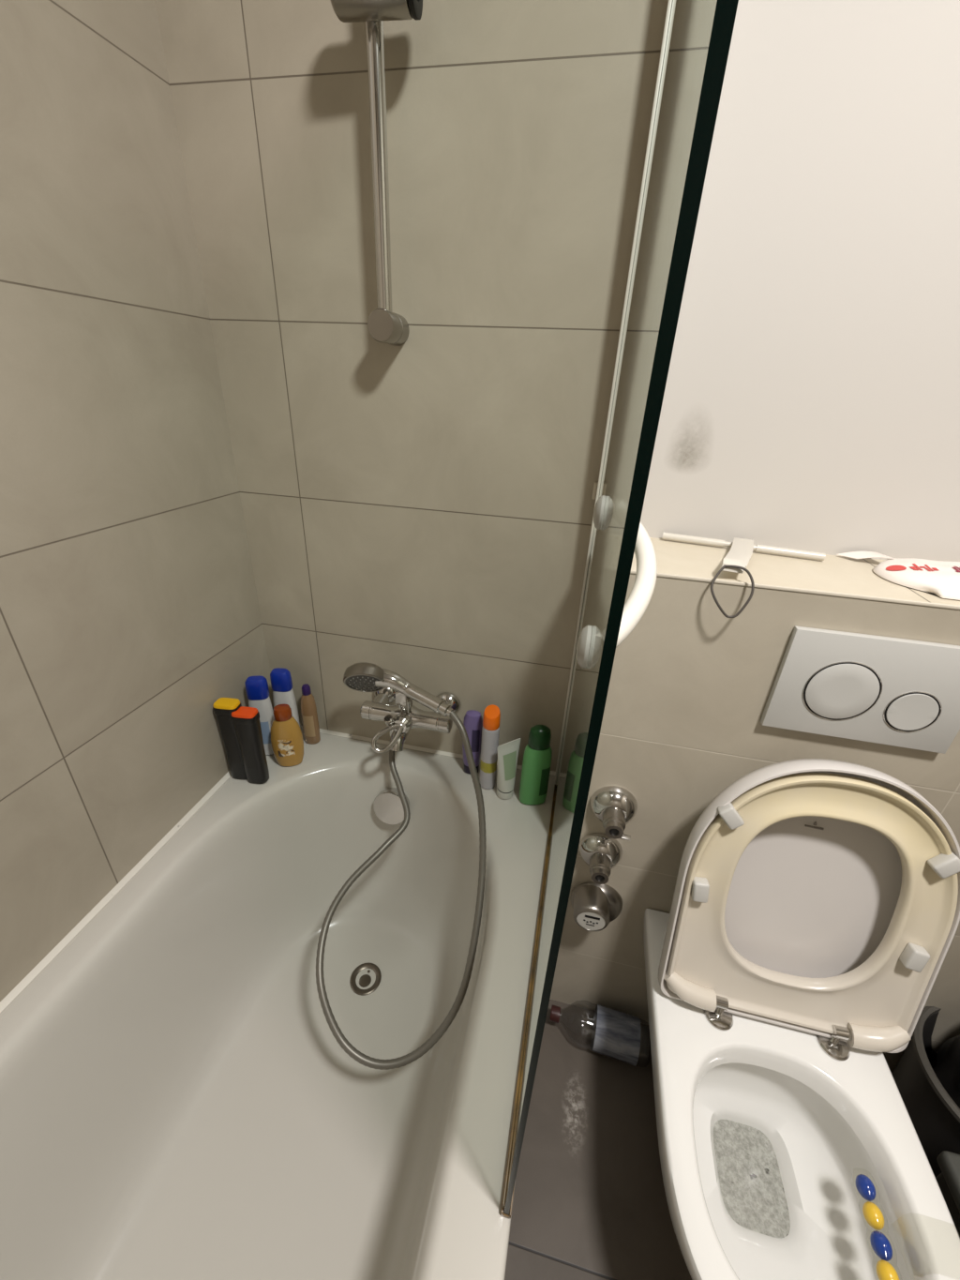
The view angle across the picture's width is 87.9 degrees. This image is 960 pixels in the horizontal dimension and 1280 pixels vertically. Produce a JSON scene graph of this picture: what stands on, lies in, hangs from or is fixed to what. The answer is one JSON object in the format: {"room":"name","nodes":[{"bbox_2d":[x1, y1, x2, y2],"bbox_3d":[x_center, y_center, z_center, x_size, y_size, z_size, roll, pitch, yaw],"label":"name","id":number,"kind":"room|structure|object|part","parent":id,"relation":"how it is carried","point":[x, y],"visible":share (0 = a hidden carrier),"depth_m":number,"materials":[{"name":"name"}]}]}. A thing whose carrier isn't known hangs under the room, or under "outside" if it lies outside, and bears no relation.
{"room":"bathroom","nodes":[
{"label":"bathroom","id":0,"kind":"room"},
{"bbox_2d":[0,0,273,1001],"bbox_3d":[-0.777,0.033,0.004,0.100,2.500,2.400,8,27,10],"label":"wall","id":1,"kind":"structure","parent":0,"point":[129,607],"depth_m":0.73,"materials":[{"name":"beige tile"}]},
{"bbox_2d":[0,724,556,1012],"bbox_3d":[-0.351,0.633,0.482,0.726,0.011,1.700,8,27,10],"label":"trim","id":2,"kind":"structure","parent":1,"relation":"attached to","point":[53,953],"depth_m":0.88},
{"bbox_2d":[155,0,959,771],"bbox_3d":[0.473,-0.327,0.829,1.950,2.500,0.100,8,27,10],"label":"wall","id":3,"kind":"structure","parent":0,"point":[420,509],"depth_m":0.76,"materials":[{"name":"beige tile"}]},
{"bbox_2d":[331,0,422,346],"bbox_3d":[-0.127,-0.737,0.659,0.108,0.593,0.101,8,27,10],"label":"shower rail","id":4,"kind":"object","parent":3,"relation":"attached to","point":[384,325],"visible":1,"depth_m":0.68,"materials":[{"name":"silver metal"}]},
{"bbox_3d":[-0.137,-0.743,0.663,0.022,0.562,0.022,8,27,10],"label":"rail","id":5,"kind":"part","parent":4,"relation":"part of","materials":[{"name":"silver metal"}]},
{"bbox_2d":[360,687,461,752],"bbox_3d":[-0.163,0.161,1.080,0.212,0.140,0.168,8,27,10],"label":"mixer tap","id":6,"kind":"object","parent":3,"relation":"attached to","point":[400,718],"visible":0.88,"depth_m":1.08,"materials":[{"name":"silver metal"}]},
{"bbox_3d":[-0.192,0.171,1.054,0.021,0.025,0.024,8,27,10],"label":"diverter knob","id":7,"kind":"part","parent":6,"relation":"part of","materials":[{"name":"silver metal"}]},
{"bbox_3d":[-0.185,0.196,1.053,0.045,0.060,0.094,21,32,31],"label":"lever","id":8,"kind":"part","parent":6,"relation":"part of","materials":[{"name":"silver metal"}]},
{"bbox_3d":[-0.174,0.207,1.074,0.033,0.051,0.073,8,27,10],"label":"spout","id":9,"kind":"part","parent":6,"relation":"part of","materials":[{"name":"silver metal"}]},
{"bbox_2d":[504,999,692,1279],"bbox_3d":[0.156,1.352,0.370,2.150,0.100,2.500,8,27,10],"label":"floor","id":10,"kind":"structure","parent":0,"point":[590,1202],"depth_m":0.94,"materials":[{"name":"tile"}]},
{"bbox_2d":[0,728,555,1279],"bbox_3d":[-0.360,0.864,0.598,0.724,0.514,1.697,8,27,10],"label":"bathtub","id":11,"kind":"object","parent":10,"relation":"on","point":[180,1099],"visible":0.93,"depth_m":0.87,"materials":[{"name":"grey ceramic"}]},
{"bbox_2d":[212,697,247,779],"bbox_3d":[-0.526,0.215,1.069,0.051,0.198,0.035,4,27,3],"label":"shampoo bottle","id":12,"kind":"object","parent":11,"relation":"on","point":[223,708],"visible":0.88,"depth_m":1.04,"materials":[{"name":"black plastic"}]},
{"bbox_2d":[231,706,269,783],"bbox_3d":[-0.486,0.228,1.062,0.051,0.186,0.035,4,27,3],"label":"shampoo bottle","id":13,"kind":"object","parent":11,"relation":"on","point":[246,720],"visible":1,"depth_m":1.04,"materials":[{"name":"black plastic"}]},
{"bbox_2d":[244,675,274,754],"bbox_3d":[-0.499,0.175,1.139,0.053,0.208,0.035,0,27,-6],"label":"shampoo bottle","id":14,"kind":"object","parent":11,"relation":"on","point":[257,689],"visible":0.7,"depth_m":1.11,"materials":[{"name":"white plastic"}]},
{"bbox_2d":[270,667,300,726],"bbox_3d":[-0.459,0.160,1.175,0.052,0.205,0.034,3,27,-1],"label":"shampoo bottle","id":15,"kind":"object","parent":11,"relation":"on","point":[281,683],"visible":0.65,"depth_m":1.14,"materials":[{"name":"white plastic"}]},
{"bbox_2d":[270,703,303,766],"bbox_3d":[-0.437,0.215,1.122,0.068,0.157,0.042,1,27,-4],"label":"bottle","id":16,"kind":"object","parent":11,"relation":"on","point":[286,736],"visible":1,"depth_m":1.11,"materials":[{"name":"brown plastic"}]},
{"bbox_2d":[301,683,320,744],"bbox_3d":[-0.409,0.177,1.193,0.037,0.162,0.031,8,27,10],"label":"oil bottle","id":17,"kind":"object","parent":11,"relation":"on","point":[308,708],"visible":1,"depth_m":1.18,"materials":[{"name":"brown plastic"}]},
{"bbox_2d":[316,662,486,1069],"bbox_3d":[-0.139,0.378,0.937,0.304,0.530,0.495,2,27,-1],"label":"shower","id":18,"kind":"object","parent":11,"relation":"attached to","point":[362,677],"visible":0.92,"depth_m":0.95,"materials":[{"name":"silver metal"}]},
{"bbox_3d":[-0.143,0.099,1.014,0.148,0.064,0.046,11,28,17],"label":"handle","id":19,"kind":"part","parent":18,"relation":"part of","materials":[{"name":"silver metal"}]},
{"bbox_2d":[462,709,482,774],"bbox_3d":[-0.017,0.230,1.121,0.045,0.168,0.034,8,27,10],"label":"bottle","id":20,"kind":"object","parent":11,"relation":"on","point":[473,722],"visible":0.73,"depth_m":1.09,"materials":[{"name":"purple plastic"}]},
{"bbox_2d":[479,704,500,789],"bbox_3d":[0.021,0.234,1.077,0.037,0.205,0.037,8,27,10],"label":"spray can","id":21,"kind":"object","parent":11,"relation":"on","point":[490,730],"visible":0.98,"depth_m":1.06,"materials":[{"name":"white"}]},
{"bbox_2d":[496,737,520,799],"bbox_3d":[0.058,0.276,1.065,0.042,0.143,0.041,8,27,10],"label":"tube","id":22,"kind":"object","parent":11,"relation":"on","point":[508,752],"visible":1,"depth_m":1.05,"materials":[{"name":"grey plastic"}]},
{"bbox_2d":[519,724,552,804],"bbox_3d":[0.118,0.260,1.040,0.060,0.200,0.036,2,27,-2],"label":"shampoo bottle","id":23,"kind":"object","parent":11,"relation":"on","point":[536,762],"visible":1,"depth_m":1.02,"materials":[{"name":"green plastic"}]},
{"bbox_2d":[500,0,738,1219],"bbox_3d":[0.136,-0.219,0.500,0.020,1.544,0.714,8,27,10],"label":"screen","id":24,"kind":"object","parent":11,"relation":"on","point":[698,34],"visible":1,"depth_m":0.27,"materials":[{"name":"clear glass"}]},
{"bbox_2d":[576,495,657,668],"bbox_3d":[0.121,-0.057,0.430,0.057,0.100,0.195,8,27,10],"label":"grip","id":25,"kind":"object","parent":24,"relation":"attached to","point":[637,604],"visible":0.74,"depth_m":0.39,"materials":[{"name":"beige plastic"}]},
{"bbox_2d":[549,1000,649,1067],"bbox_3d":[0.266,0.871,1.117,0.217,0.086,0.087,10,28,14],"label":"plastic bottle","id":26,"kind":"object","parent":10,"relation":"on","point":[615,1034],"visible":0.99,"depth_m":1.08,"materials":[{"name":"grey"}]},
{"bbox_2d":[891,1006,959,1176],"bbox_3d":[0.894,0.887,0.907,0.266,0.302,0.266,8,27,10],"label":"waste bin","id":27,"kind":"object","parent":10,"relation":"on","point":[935,1117],"visible":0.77,"depth_m":0.88,"materials":[{"name":"grey plastic"}]},
{"bbox_2d":[933,1035,959,1108],"bbox_3d":[0.913,0.808,0.873,0.176,0.428,0.177,8,27,10],"label":"bag","id":28,"kind":"object","parent":27,"relation":"in","point":[947,1068],"visible":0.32,"depth_m":0.89,"materials":[{"name":"black plastic"}]},
{"bbox_2d":[935,1150,959,1237],"bbox_3d":[0.769,0.974,0.663,0.272,0.358,0.273,8,27,10],"label":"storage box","id":29,"kind":"object","parent":10,"relation":"on","point":[948,1181],"visible":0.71,"depth_m":0.71,"materials":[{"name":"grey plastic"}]},
{"bbox_3d":[0.776,0.829,0.589,0.272,0.033,0.273,8,27,10],"label":"box lid","id":30,"kind":"part","parent":29,"relation":"part of","materials":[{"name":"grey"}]},
{"bbox_2d":[549,537,959,1073],"bbox_3d":[0.764,0.417,0.952,1.222,1.088,0.209,8,27,10],"label":"wall ledge","id":31,"kind":"object","parent":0,"point":[691,685],"depth_m":0.78,"materials":[{"name":"beige tile"}]},
{"bbox_2d":[571,881,622,931],"bbox_3d":[0.232,0.544,0.992,0.104,0.104,0.065,8,27,10],"label":"meter","id":32,"kind":"object","parent":31,"relation":"attached to","point":[594,905],"visible":1,"depth_m":0.97,"materials":[{"name":"silver metal"}]},
{"bbox_2d":[578,832,622,884],"bbox_3d":[0.224,0.415,0.927,0.083,0.083,0.068,8,27,10],"label":"valve","id":33,"kind":"object","parent":31,"relation":"attached to","point":[601,852],"visible":0.98,"depth_m":0.93,"materials":[{"name":"silver metal"}]},
{"bbox_2d":[589,785,637,840],"bbox_3d":[0.235,0.311,0.873,0.083,0.083,0.068,8,27,10],"label":"valve","id":34,"kind":"object","parent":31,"relation":"attached to","point":[614,806],"visible":1,"depth_m":0.87,"materials":[{"name":"silver metal"}]},
{"bbox_2d":[721,537,753,573],"bbox_3d":[0.399,-0.132,0.765,0.034,0.026,0.215,17,30,25],"label":"strip","id":35,"kind":"object","parent":31,"relation":"on","point":[741,551],"visible":1,"depth_m":0.73,"materials":[{"name":"beige plastic"}]},
{"bbox_2d":[710,564,754,617],"bbox_3d":[0.344,-0.066,0.683,0.055,0.065,0.036,8,27,10],"label":"hanging cord","id":36,"kind":"object","parent":35,"relation":"hanging from","point":[725,565],"visible":1,"depth_m":0.68,"materials":[{"name":"grey plastic"}]},
{"bbox_2d":[662,532,826,560],"bbox_3d":[0.435,-0.157,0.833,0.247,0.012,0.012,12,28,18],"label":"tension rod","id":37,"kind":"object","parent":31,"relation":"on","point":[770,549],"visible":0.94,"depth_m":0.82,"materials":[{"name":"beige plastic"}]},
{"bbox_2d":[630,570,959,609],"bbox_3d":[0.765,-0.021,0.616,1.222,0.004,0.005,8,27,10],"label":"trim","id":38,"kind":"structure","parent":31,"relation":"attached to","point":[852,595],"depth_m":0.67,"materials":[{"name":"beige tile"}]},
{"bbox_2d":[643,758,959,1279],"bbox_3d":[0.462,0.619,0.699,0.379,0.784,0.537,8,27,10],"label":"toilet","id":39,"kind":"object","parent":31,"relation":"attached to","point":[807,934],"visible":1,"depth_m":0.77,"materials":[{"name":"white ceramic"}]},
{"bbox_3d":[0.506,0.398,0.772,0.378,0.454,0.142,8,27,10],"label":"lid","id":40,"kind":"part","parent":39,"relation":"part of","materials":[{"name":"grey plastic"}]},
{"bbox_3d":[0.503,0.404,0.760,0.358,0.425,0.116,8,27,10],"label":"seat","id":41,"kind":"part","parent":39,"relation":"part of","materials":[{"name":"beige plastic"}]},
{"bbox_2d":[851,1171,900,1279],"bbox_3d":[0.552,0.763,0.641,0.100,0.068,0.116,8,27,10],"label":"block","id":42,"kind":"object","parent":39,"relation":"hanging from","point":[880,1244],"visible":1,"depth_m":0.65,"materials":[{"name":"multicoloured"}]},
{"bbox_2d":[760,625,959,753],"bbox_3d":[0.554,0.072,0.705,0.246,0.164,0.014,8,27,10],"label":"flush plate","id":43,"kind":"object","parent":31,"relation":"attached to","point":[872,688],"visible":1,"depth_m":0.70,"materials":[{"name":"grey plastic"}]},
{"bbox_2d":[836,551,959,600],"bbox_3d":[0.732,-0.089,0.713,0.329,0.025,0.185,8,27,10],"label":"packet","id":44,"kind":"object","parent":31,"relation":"on","point":[941,579],"visible":1,"depth_m":0.71,"materials":[{"name":"white plastic"}]},
{"bbox_2d":[886,563,938,571],"bbox_3d":[0.630,-0.104,0.727,0.059,0.012,0.026,12,28,18],"label":"print","id":45,"kind":"object","parent":44,"relation":"on","point":[889,566],"depth_m":0.73,"materials":[{"name":"red"}]}
]}

